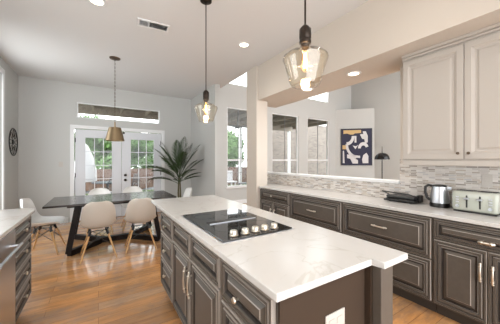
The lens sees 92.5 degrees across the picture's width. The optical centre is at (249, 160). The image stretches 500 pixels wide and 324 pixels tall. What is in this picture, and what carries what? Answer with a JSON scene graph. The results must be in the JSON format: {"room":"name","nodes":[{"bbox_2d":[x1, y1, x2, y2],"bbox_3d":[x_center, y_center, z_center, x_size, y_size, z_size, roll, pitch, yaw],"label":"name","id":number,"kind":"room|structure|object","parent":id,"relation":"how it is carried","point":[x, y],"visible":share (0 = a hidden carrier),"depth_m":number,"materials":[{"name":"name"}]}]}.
{"room":"kitchen","nodes":[
{"label":"kitchen","id":0,"kind":"room"},
{"bbox_2d":[0,57,17,209],"bbox_3d":[-2.441,-0.180,1.118,0.150,3.130,8.900,0,0,-32],"label":"wall","id":1,"kind":"structure","parent":0,"point":[11,78],"depth_m":4.43,"materials":[{"name":"grey paint"}]},
{"bbox_2d":[0,66,4,209],"bbox_3d":[-3.833,-0.170,3.492,0.035,2.790,1.580,0,0,-32],"label":"trim","id":2,"kind":"structure","parent":1,"relation":"attached to","point":[2,70],"depth_m":4.09,"materials":[{"name":"white paint"}]},
{"bbox_2d":[9,128,17,155],"bbox_3d":[-4.539,-0.355,4.595,0.022,0.536,0.536,0,0,-32],"label":"wall clock","id":3,"kind":"object","parent":1,"relation":"attached to","point":[12,139],"visible":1,"depth_m":4.57,"materials":[{"name":"grey metal"}]},
{"bbox_2d":[0,0,368,99],"bbox_3d":[-0.842,-1.845,2.219,4.030,0.200,9.050,0,0,-32],"label":"ceiling","id":4,"kind":"structure","parent":0,"point":[70,41],"depth_m":3.37,"materials":[{"name":"white paint"}]},
{"bbox_2d":[88,0,106,6],"bbox_3d":[-1.674,-1.740,2.620,0.180,0.008,0.180,0,0,-32],"label":"recessed light","id":5,"kind":"object","parent":4,"relation":"in","point":[101,3],"visible":1,"depth_m":2.64,"materials":[{"name":"white paint"}]},
{"bbox_2d":[105,56,124,141],"bbox_3d":[-2.302,-1.040,4.082,0.296,1.409,0.296,0,0,-32],"label":"brass pendant","id":6,"kind":"object","parent":4,"relation":"hanging from","point":[114,133],"visible":1,"depth_m":4.02,"materials":[{"name":"brown metal"}]},
{"bbox_2d":[137,18,169,32],"bbox_3d":[-1.241,-1.738,3.084,0.380,0.011,0.180,0,0,-28],"label":"ceiling vent","id":7,"kind":"object","parent":4,"relation":"in","point":[141,22],"visible":1,"depth_m":3.08,"materials":[{"name":"white metal"}]},
{"bbox_2d":[194,0,217,122],"bbox_3d":[-0.477,-1.082,2.597,0.253,1.324,0.253,0,0,-32],"label":"glass pendant","id":8,"kind":"object","parent":4,"relation":"hanging from","point":[205,2],"visible":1,"depth_m":2.58,"materials":[{"name":"clear glass"}]},
{"bbox_2d":[203,90,208,102],"bbox_3d":[-0.477,-0.699,2.597,0.068,0.133,0.068,0,0,-32],"label":"socket","id":9,"kind":"object","parent":8,"relation":"attached to","point":[205,93],"depth_m":2.57,"materials":[{"name":"brown metal"}]},
{"bbox_2d":[238,42,249,47],"bbox_3d":[-0.090,-1.740,3.603,0.180,0.008,0.180,0,0,-32],"label":"recessed light","id":10,"kind":"object","parent":4,"relation":"in","point":[241,44],"visible":1,"depth_m":3.60,"materials":[{"name":"white paint"}]},
{"bbox_2d":[283,0,328,88],"bbox_3d":[0.311,-1.082,1.351,0.253,1.324,0.253,0,0,-32],"label":"glass pendant","id":11,"kind":"object","parent":4,"relation":"hanging from","point":[305,30],"visible":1,"depth_m":1.33,"materials":[{"name":"clear glass"}]},
{"bbox_2d":[299,24,310,49],"bbox_3d":[0.311,-0.699,1.351,0.068,0.133,0.068,0,0,-32],"label":"socket","id":12,"kind":"object","parent":11,"relation":"attached to","point":[305,31],"depth_m":1.33,"materials":[{"name":"brown metal"}]},
{"bbox_2d":[18,76,350,221],"bbox_3d":[-0.132,-1.215,7.934,11.340,5.200,0.150,0,0,-32],"label":"wall","id":13,"kind":"structure","parent":0,"point":[47,109],"depth_m":5.67,"materials":[{"name":"grey paint"}]},
{"bbox_2d":[75,129,120,220],"bbox_3d":[-3.588,0.330,5.696,0.936,2.090,0.066,0,0,-32],"label":"door","id":14,"kind":"structure","parent":13,"relation":"in","point":[80,134],"depth_m":5.63,"materials":[{"name":"grey paint"}]},
{"bbox_2d":[70,125,164,221],"bbox_3d":[-3.174,0.290,5.920,2.046,2.190,0.040,0,0,-32],"label":"trim","id":15,"kind":"structure","parent":13,"relation":"attached to","point":[72,127],"depth_m":5.55,"materials":[{"name":"white paint"}]},
{"bbox_2d":[77,102,159,123],"bbox_3d":[-3.204,-1.155,5.972,1.810,0.360,0.060,0,0,-32],"label":"window","id":16,"kind":"structure","parent":13,"relation":"in","point":[77,102],"depth_m":5.92,"materials":[{"name":"white paint"}]},
{"bbox_2d":[122,132,160,215],"bbox_3d":[-2.780,0.330,6.181,0.932,2.090,0.110,0,0,-32],"label":"door","id":17,"kind":"structure","parent":13,"relation":"in","point":[128,136],"depth_m":6.15,"materials":[{"name":"grey paint"}]},
{"bbox_2d":[226,107,246,188],"bbox_3d":[-0.195,-0.405,7.828,1.360,2.560,0.140,0,0,-32],"label":"window","id":18,"kind":"structure","parent":13,"relation":"in","point":[238,109],"depth_m":7.69,"materials":[{"name":"white paint"}]},
{"bbox_2d":[233,199,246,202],"bbox_3d":[1.025,1.325,8.566,6.110,0.120,0.018,0,0,-32],"label":"baseboard","id":19,"kind":"structure","parent":13,"relation":"attached to","point":[242,200],"depth_m":7.74,"materials":[{"name":"white paint"}]},
{"bbox_2d":[272,113,297,172],"bbox_3d":[1.300,-0.405,8.774,1.357,2.560,0.140,0,0,-32],"label":"window","id":20,"kind":"structure","parent":13,"relation":"in","point":[284,115],"depth_m":8.98,"materials":[{"name":"white paint"}]},
{"bbox_2d":[308,118,328,174],"bbox_3d":[2.774,-0.405,9.706,1.356,2.560,0.140,0,0,-32],"label":"window","id":21,"kind":"structure","parent":13,"relation":"in","point":[317,160],"depth_m":10.05,"materials":[{"name":"white paint"}]},
{"bbox_2d":[308,92,328,102],"bbox_3d":[2.752,-2.885,9.740,1.256,0.960,0.060,0,0,-32],"label":"window","id":22,"kind":"structure","parent":13,"relation":"in","point":[327,92],"depth_m":9.90,"materials":[{"name":"white paint"}]},
{"bbox_2d":[191,84,219,196],"bbox_3d":[-1.187,-0.180,6.189,0.130,3.130,1.670,0,0,-32],"label":"wall","id":23,"kind":"structure","parent":0,"point":[206,135],"depth_m":5.88,"materials":[{"name":"grey paint"}]},
{"bbox_2d":[15,203,460,323],"bbox_3d":[2.247,1.435,4.173,11.340,0.100,9.050,0,0,-32],"label":"floor","id":24,"kind":"structure","parent":0,"point":[105,288],"depth_m":2.61,"materials":[{"name":"brown wood"}]},
{"bbox_2d":[0,229,23,323],"bbox_3d":[-1.913,0.944,1.346,0.856,0.881,0.600,0,0,-32],"label":"dishwasher","id":25,"kind":"object","parent":24,"relation":"on","point":[8,250],"visible":0.84,"depth_m":1.64,"materials":[{"name":"grey metal"}]},
{"bbox_2d":[15,216,30,322],"bbox_3d":[-2.264,0.944,1.831,0.850,0.881,0.583,0,0,-32],"label":"base cabinet","id":26,"kind":"object","parent":24,"relation":"on","point":[22,231],"visible":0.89,"depth_m":2.04,"materials":[{"name":"grey paint"}]},
{"bbox_2d":[20,198,65,254],"bbox_3d":[-3.128,0.975,3.609,0.499,0.828,0.465,0,0,-25],"label":"shell chair","id":27,"kind":"object","parent":24,"relation":"on","point":[37,219],"visible":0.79,"depth_m":3.67,"materials":[{"name":"white plastic"}]},
{"bbox_2d":[79,201,116,263],"bbox_3d":[-2.189,0.975,3.462,0.465,0.828,0.499,0,0,-35],"label":"shell chair","id":28,"kind":"object","parent":24,"relation":"on","point":[94,215],"visible":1,"depth_m":3.30,"materials":[{"name":"beige plastic"}]},
{"bbox_2d":[86,188,112,233],"bbox_3d":[-2.931,0.975,4.671,0.465,0.828,0.499,0,0,-32],"label":"shell chair","id":29,"kind":"object","parent":24,"relation":"on","point":[96,191],"visible":0.24,"depth_m":4.85,"materials":[{"name":"white plastic"}]},
{"bbox_2d":[42,190,176,255],"bbox_3d":[-2.341,1.010,4.187,1.820,0.750,1.020,0,0,-32],"label":"dining table","id":30,"kind":"object","parent":24,"relation":"on","point":[76,202],"visible":0.9,"depth_m":4.08,"materials":[{"name":"black wood"}]},
{"bbox_2d":[121,186,145,230],"bbox_3d":[-2.424,0.975,4.992,0.465,0.828,0.499,0,0,-32],"label":"shell chair","id":31,"kind":"object","parent":24,"relation":"on","point":[131,188],"visible":0.34,"depth_m":5.14,"materials":[{"name":"white plastic"}]},
{"bbox_2d":[124,198,156,254],"bbox_3d":[-1.712,0.975,3.752,0.465,0.828,0.499,0,0,-28],"label":"shell chair","id":32,"kind":"object","parent":24,"relation":"on","point":[142,210],"visible":0.97,"depth_m":3.58,"materials":[{"name":"white plastic"}]},
{"bbox_2d":[161,211,173,302],"bbox_3d":[-0.588,0.944,2.435,0.580,0.881,0.474,0,0,-32],"label":"base cabinet","id":33,"kind":"object","parent":24,"relation":"on","point":[167,240],"visible":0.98,"depth_m":2.27,"materials":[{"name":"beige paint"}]},
{"bbox_2d":[147,136,202,197],"bbox_3d":[-1.879,0.401,5.765,1.493,1.968,0.913,0,0,4],"label":"potted palm","id":34,"kind":"object","parent":24,"relation":"on","point":[175,167],"visible":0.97,"depth_m":5.81,"materials":[{"name":"green plant"}]},
{"bbox_2d":[173,220,191,323],"bbox_3d":[-0.338,0.944,2.029,0.592,0.881,0.475,0,0,-32],"label":"base cabinet","id":35,"kind":"object","parent":24,"relation":"on","point":[181,237],"visible":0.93,"depth_m":1.86,"materials":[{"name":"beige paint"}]},
{"bbox_2d":[183,187,191,196],"bbox_3d":[-1.415,0.975,4.808,0.499,0.828,0.465,0,0,-32],"label":"shell chair","id":36,"kind":"object","parent":24,"relation":"on","point":[188,191],"visible":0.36,"depth_m":5.00,"materials":[{"name":"white plastic"}]},
{"bbox_2d":[186,235,222,323],"bbox_3d":[-0.079,0.944,1.620,0.592,0.881,0.490,0,0,-32],"label":"base cabinet","id":37,"kind":"object","parent":24,"relation":"on","point":[205,275],"visible":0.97,"depth_m":1.47,"materials":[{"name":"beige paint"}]},
{"bbox_2d":[151,195,407,301],"bbox_3d":[-0.191,0.485,2.038,0.800,0.031,2.452,0,0,-32],"label":"countertop","id":38,"kind":"structure","parent":37,"relation":"on","point":[283,265],"depth_m":1.24,"materials":[{"name":"white stone"}]},
{"bbox_2d":[182,208,293,243],"bbox_3d":[-0.139,0.448,1.835,0.546,0.043,0.800,0,0,-32],"label":"cooktop","id":39,"kind":"object","parent":38,"relation":"in","point":[229,225],"visible":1,"depth_m":1.69,"materials":[{"name":"black glass"}]},
{"bbox_2d":[206,216,255,224],"bbox_3d":[-0.140,0.457,1.845,0.390,0.004,0.073,0,0,-32],"label":"vent","id":40,"kind":"object","parent":39,"relation":"attached to","point":[243,218],"depth_m":1.82,"materials":[{"name":"black glass"}]},
{"bbox_2d":[260,188,289,217],"bbox_3d":[0.599,0.944,4.201,0.568,0.881,0.798,0,0,-32],"label":"base cabinet","id":41,"kind":"object","parent":24,"relation":"on","point":[277,202],"visible":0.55,"depth_m":4.02,"materials":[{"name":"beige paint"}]},
{"bbox_2d":[221,259,363,323],"bbox_3d":[0.185,0.944,1.212,0.580,0.882,0.477,0,0,-32],"label":"base cabinet","id":42,"kind":"object","parent":24,"relation":"on","point":[242,302],"visible":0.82,"depth_m":1.05,"materials":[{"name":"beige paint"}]},
{"bbox_2d":[325,307,344,323],"bbox_3d":[0.373,0.720,1.044,0.125,0.120,0.009,0,0,-32],"label":"outlet plate","id":43,"kind":"object","parent":42,"relation":"attached to","point":[337,317],"visible":1,"depth_m":1.04,"materials":[{"name":"white plastic"}]},
{"bbox_2d":[290,193,342,233],"bbox_3d":[1.068,0.944,3.460,0.568,0.881,0.951,0,0,-32],"label":"base cabinet","id":44,"kind":"object","parent":24,"relation":"on","point":[320,212],"visible":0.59,"depth_m":3.25,"materials":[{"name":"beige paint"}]},
{"bbox_2d":[259,183,499,227],"bbox_3d":[1.362,0.485,3.021,0.542,0.031,4.850,0,0,-32],"label":"countertop","id":45,"kind":"structure","parent":44,"relation":"on","point":[424,209],"depth_m":2.53,"materials":[{"name":"white stone"}]},
{"bbox_2d":[382,190,422,203],"bbox_3d":[1.717,0.407,2.708,0.222,0.125,0.352,0,0,-32],"label":"grill","id":46,"kind":"object","parent":45,"relation":"on","point":[399,197],"visible":1,"depth_m":2.64,"materials":[{"name":"black plastic"}]},
{"bbox_2d":[424,184,451,207],"bbox_3d":[1.921,0.356,2.444,0.193,0.227,0.168,0,0,7],"label":"electric kettle","id":47,"kind":"object","parent":45,"relation":"on","point":[439,197],"visible":1,"depth_m":2.39,"materials":[{"name":"silver metal"}]},
{"bbox_2d":[452,189,499,216],"bbox_3d":[2.048,0.372,2.161,0.208,0.194,0.316,0,0,-30],"label":"toaster","id":48,"kind":"object","parent":45,"relation":"on","point":[463,200],"visible":1,"depth_m":2.10,"materials":[{"name":"beige metal"}]},
{"bbox_2d":[364,265,392,323],"bbox_3d":[0.117,0.944,1.979,0.115,0.881,1.990,0,0,-32],"label":"panel","id":49,"kind":"object","parent":24,"relation":"on","point":[378,282],"visible":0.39,"depth_m":1.15,"materials":[{"name":"brown"}]},
{"bbox_2d":[374,152,389,178],"bbox_3d":[3.307,0.514,5.996,0.344,1.739,0.344,0,0,-32],"label":"floor lamp","id":50,"kind":"object","parent":24,"relation":"on","point":[382,156],"visible":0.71,"depth_m":5.91,"materials":[{"name":"black metal"}]},
{"bbox_2d":[343,202,436,311],"bbox_3d":[1.574,0.944,2.660,0.568,0.881,0.939,0,0,-32],"label":"base cabinet","id":51,"kind":"object","parent":24,"relation":"on","point":[412,234],"visible":0.5,"depth_m":2.34,"materials":[{"name":"brown wood"}]},
{"bbox_2d":[433,217,499,323],"bbox_3d":[2.015,0.944,1.959,0.572,0.881,0.714,0,0,-32],"label":"base cabinet","id":52,"kind":"object","parent":24,"relation":"on","point":[466,256],"visible":1,"depth_m":1.94,"materials":[{"name":"brown wood"}]},
{"bbox_3d":[-1.566,0.944,0.699,0.821,0.881,0.853,0,0,-32],"label":"base cabinet","id":53,"kind":"object","parent":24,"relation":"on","visible":0},
{"bbox_2d":[0,208,34,239],"bbox_3d":[-1.929,0.485,1.265,0.868,0.031,2.200,0,0,-32],"label":"countertop","id":54,"kind":"structure","parent":53,"relation":"on","point":[10,219],"depth_m":1.98,"materials":[{"name":"white stone"}]},
{"bbox_2d":[247,100,266,208],"bbox_3d":[0.132,0.135,4.613,0.245,2.500,0.345,0,0,-32],"label":"wall column","id":55,"kind":"structure","parent":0,"point":[257,109],"depth_m":4.49,"materials":[{"name":"beige paint"}]},
{"bbox_2d":[335,108,374,177],"bbox_3d":[4.397,-0.390,10.071,1.100,3.550,1.080,0,0,-32],"label":"wall","id":56,"kind":"structure","parent":0,"point":[345,118],"depth_m":10.08,"materials":[{"name":"grey paint"}]},
{"bbox_2d":[341,128,371,164],"bbox_3d":[4.455,-0.567,10.033,1.220,1.540,0.045,0,0,12],"label":"abstract painting","id":57,"kind":"object","parent":56,"relation":"attached to","point":[356,144],"visible":1,"depth_m":10.02,"materials":[{"name":"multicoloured paint"}]},
{"bbox_2d":[351,71,399,179],"bbox_3d":[7.016,-1.215,7.100,0.150,5.200,8.900,0,0,-32],"label":"wall","id":58,"kind":"structure","parent":0,"point":[382,93],"depth_m":9.56,"materials":[{"name":"grey paint"}]},
{"bbox_2d":[258,0,499,107],"bbox_3d":[1.911,-2.460,2.273,0.680,2.690,6.200,0,0,-32],"label":"ceiling","id":59,"kind":"structure","parent":0,"point":[372,39],"depth_m":2.69,"materials":[{"name":"beige paint"}]},
{"bbox_2d":[247,66,257,102],"bbox_3d":[0.043,-1.430,4.556,0.035,0.630,0.345,0,0,-32],"label":"wall","id":60,"kind":"structure","parent":59,"relation":"attached to","point":[252,74],"depth_m":4.52,"materials":[{"name":"beige paint"}]},
{"bbox_2d":[302,87,313,90],"bbox_3d":[0.900,-1.110,3.740,0.180,0.008,0.180,0,0,-32],"label":"recessed light","id":61,"kind":"object","parent":59,"relation":"in","point":[307,88],"visible":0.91,"depth_m":3.74,"materials":[{"name":"white paint"}]},
{"bbox_2d":[346,71,361,75],"bbox_3d":[1.327,-1.110,3.064,0.180,0.008,0.180,0,0,-32],"label":"recessed light","id":62,"kind":"object","parent":59,"relation":"in","point":[352,73],"visible":1,"depth_m":3.06,"materials":[{"name":"white paint"}]},
{"bbox_2d":[267,67,499,206],"bbox_3d":[2.075,0.135,2.526,0.132,2.500,6.450,0,0,-32],"label":"wall","id":63,"kind":"structure","parent":0,"point":[413,178],"depth_m":2.77,"materials":[{"name":"tile"}]},
{"bbox_2d":[402,22,499,166],"bbox_3d":[2.015,-0.532,2.201,0.338,1.164,1.022,0,0,-32],"label":"upper cabinet","id":64,"kind":"object","parent":63,"relation":"attached to","point":[451,88],"visible":1,"depth_m":2.19,"materials":[{"name":"beige paint"}]},
{"bbox_2d":[481,174,492,186],"bbox_3d":[2.189,0.185,2.213,0.009,0.115,0.075,0,0,-32],"label":"outlet plate","id":65,"kind":"object","parent":63,"relation":"attached to","point":[486,179],"visible":1,"depth_m":2.21,"materials":[{"name":"white plastic"}]},
{"bbox_3d":[1.102,0.833,4.075,0.120,1.105,2.790,0,0,-32],"label":"wall","id":66,"kind":"structure","parent":0,"visible":0},
{"bbox_2d":[267,172,399,183],"bbox_3d":[1.098,0.262,4.086,0.195,0.034,2.808,0,0,-32],"label":"trim","id":67,"kind":"structure","parent":66,"relation":"on","point":[278,173],"depth_m":3.51,"materials":[{"name":"white paint"}]},
{"label":"outside","id":68,"kind":"structure","parent":0,"visible":0},
{"bbox_3d":[-7.278,1.560,22.730,36.000,0.150,21.800,0,0,-32],"label":"lawn","id":69,"kind":"structure","parent":68,"visible":0},
{"bbox_2d":[74,115,137,168],"bbox_3d":[-7.801,-0.466,13.007,3.085,3.915,3.116,0,0,-32],"label":"tree","id":70,"kind":"object","parent":69,"relation":"on","point":[89,141],"visible":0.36,"depth_m":12.24,"materials":[{"name":"green plant"}]},
{"bbox_2d":[131,132,153,168],"bbox_3d":[-8.167,-0.466,17.333,3.116,3.915,3.085,0,0,40],"label":"tree","id":71,"kind":"object","parent":69,"relation":"on","point":[134,156],"visible":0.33,"depth_m":16.66,"materials":[{"name":"green plant"}]},
{"bbox_2d":[143,133,157,160],"bbox_3d":[-5.050,-0.466,14.971,3.085,3.915,3.116,0,0,22],"label":"tree","id":72,"kind":"object","parent":69,"relation":"on","point":[150,145],"visible":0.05,"depth_m":13.98,"materials":[{"name":"green plant"}]},
{"bbox_2d":[74,167,246,193],"bbox_3d":[-2.740,0.945,13.685,30.000,1.080,0.060,0,0,-32],"label":"fence","id":73,"kind":"object","parent":69,"relation":"on","point":[89,186],"visible":0.02,"depth_m":11.93,"materials":[{"name":"white wood"}]},
{"bbox_2d":[228,129,244,165],"bbox_3d":[-1.932,-0.466,16.777,3.085,3.915,3.116,0,0,-41],"label":"tree","id":74,"kind":"object","parent":69,"relation":"on","point":[232,152],"visible":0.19,"depth_m":16.03,"materials":[{"name":"green plant"}]},
{"bbox_2d":[228,135,245,166],"bbox_3d":[-1.864,-0.466,21.450,3.085,3.915,3.115,0,0,3],"label":"tree","id":75,"kind":"object","parent":69,"relation":"on","point":[243,140],"visible":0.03,"depth_m":21.57,"materials":[{"name":"green plant"}]},
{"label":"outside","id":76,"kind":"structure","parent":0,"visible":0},
{"bbox_3d":[-1.712,1.525,10.188,24.000,0.120,5.350,0,0,-32],"label":"ground","id":77,"kind":"structure","parent":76,"visible":0},
{"bbox_2d":[74,144,96,181],"bbox_3d":[-5.968,0.340,8.649,0.760,2.250,0.760,0,0,-32],"label":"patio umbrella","id":78,"kind":"object","parent":77,"relation":"on","point":[89,159],"visible":0.27,"depth_m":8.51,"materials":[{"name":"white fabric"}]},
{"bbox_2d":[91,180,121,189],"bbox_3d":[-4.836,1.104,8.300,1.120,0.738,1.120,0,0,-32],"label":"patio table","id":79,"kind":"object","parent":77,"relation":"on","point":[96,182],"visible":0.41,"depth_m":8.00,"materials":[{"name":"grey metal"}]},
{"bbox_2d":[121,174,139,188],"bbox_3d":[-4.464,0.985,8.906,0.508,0.964,0.547,0,0,39],"label":"patio chair","id":80,"kind":"object","parent":77,"relation":"on","point":[134,174],"visible":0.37,"depth_m":9.09,"materials":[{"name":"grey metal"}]},
{"bbox_2d":[78,104,325,184],"bbox_3d":[-1.164,-0.235,9.322,10.200,3.400,3.200,0,0,-32],"label":"patio cover","id":81,"kind":"object","parent":77,"relation":"on","point":[277,120],"visible":0.24,"depth_m":9.69,"materials":[{"name":"brown wood"}]},
{"bbox_2d":[231,118,246,128],"bbox_3d":[-0.463,-1.455,9.410,1.121,0.430,1.178,0,0,-32],"label":"fan","id":82,"kind":"object","parent":81,"relation":"hanging from","point":[235,126],"visible":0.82,"depth_m":9.34,"materials":[{"name":"white"}]},
{"bbox_2d":[228,171,236,185],"bbox_3d":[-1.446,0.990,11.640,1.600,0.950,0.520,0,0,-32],"label":"chair","id":83,"kind":"object","parent":77,"relation":"on","point":[230,173],"visible":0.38,"depth_m":12.15,"materials":[{"name":"white plastic"}]},
{"bbox_2d":[272,125,325,174],"bbox_3d":[4.254,-0.535,16.565,7.500,4.000,0.350,0,0,-32],"label":"brick house wing","id":84,"kind":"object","parent":77,"relation":"on","point":[277,136],"visible":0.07,"depth_m":16.23,"materials":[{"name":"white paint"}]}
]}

